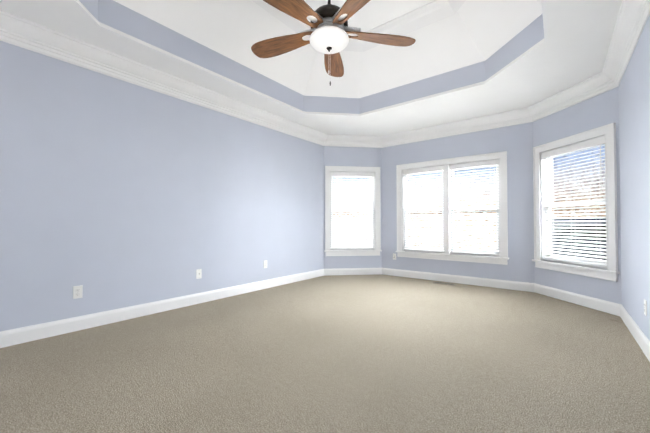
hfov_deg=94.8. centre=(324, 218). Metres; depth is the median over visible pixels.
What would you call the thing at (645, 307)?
outlet
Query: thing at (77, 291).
electrical outlet
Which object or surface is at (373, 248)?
bay window
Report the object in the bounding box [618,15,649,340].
wall
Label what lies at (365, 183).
backdrop
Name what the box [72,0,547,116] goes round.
trim
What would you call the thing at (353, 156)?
wall
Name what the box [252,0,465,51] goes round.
crown molding
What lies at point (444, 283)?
air vent register
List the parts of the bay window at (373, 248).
sash frame, sill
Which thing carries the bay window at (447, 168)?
in the wall at (515, 142)
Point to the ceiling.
(470, 42)
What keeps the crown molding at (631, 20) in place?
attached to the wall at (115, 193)
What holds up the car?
on the ground
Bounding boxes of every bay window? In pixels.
[324,166,381,255]
[395,151,508,264]
[532,123,619,281]
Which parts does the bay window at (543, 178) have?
sill, sash frame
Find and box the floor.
[0,274,649,432]
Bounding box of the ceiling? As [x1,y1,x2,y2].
[0,0,621,135]
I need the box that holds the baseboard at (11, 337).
[0,268,649,361]
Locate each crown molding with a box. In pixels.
[0,0,649,147]
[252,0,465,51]
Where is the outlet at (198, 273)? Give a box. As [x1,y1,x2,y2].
[196,269,201,278]
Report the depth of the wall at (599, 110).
3.71 m
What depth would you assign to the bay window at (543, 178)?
3.81 m
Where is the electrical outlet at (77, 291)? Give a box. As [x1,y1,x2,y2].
[73,285,82,298]
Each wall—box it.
[0,41,323,331]
[324,146,381,268]
[381,122,534,282]
[533,87,621,303]
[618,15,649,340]
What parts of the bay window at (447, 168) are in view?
sash frame, sill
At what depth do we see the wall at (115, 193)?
3.23 m
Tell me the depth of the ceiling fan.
2.68 m
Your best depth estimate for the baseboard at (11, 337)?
3.65 m
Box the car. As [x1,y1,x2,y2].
[551,218,606,259]
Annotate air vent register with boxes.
[434,282,455,285]
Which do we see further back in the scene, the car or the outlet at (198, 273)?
the car
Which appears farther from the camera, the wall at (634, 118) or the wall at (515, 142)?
the wall at (515, 142)
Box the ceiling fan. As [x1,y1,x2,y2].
[251,0,415,85]
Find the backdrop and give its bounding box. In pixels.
[333,144,605,249]
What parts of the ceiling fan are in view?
blade, blade, blade arm, blade arm, motor, lamp shade, blade, blade arm, blade, blade arm, blade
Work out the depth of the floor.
2.13 m
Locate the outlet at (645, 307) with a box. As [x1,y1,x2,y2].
[644,299,646,315]

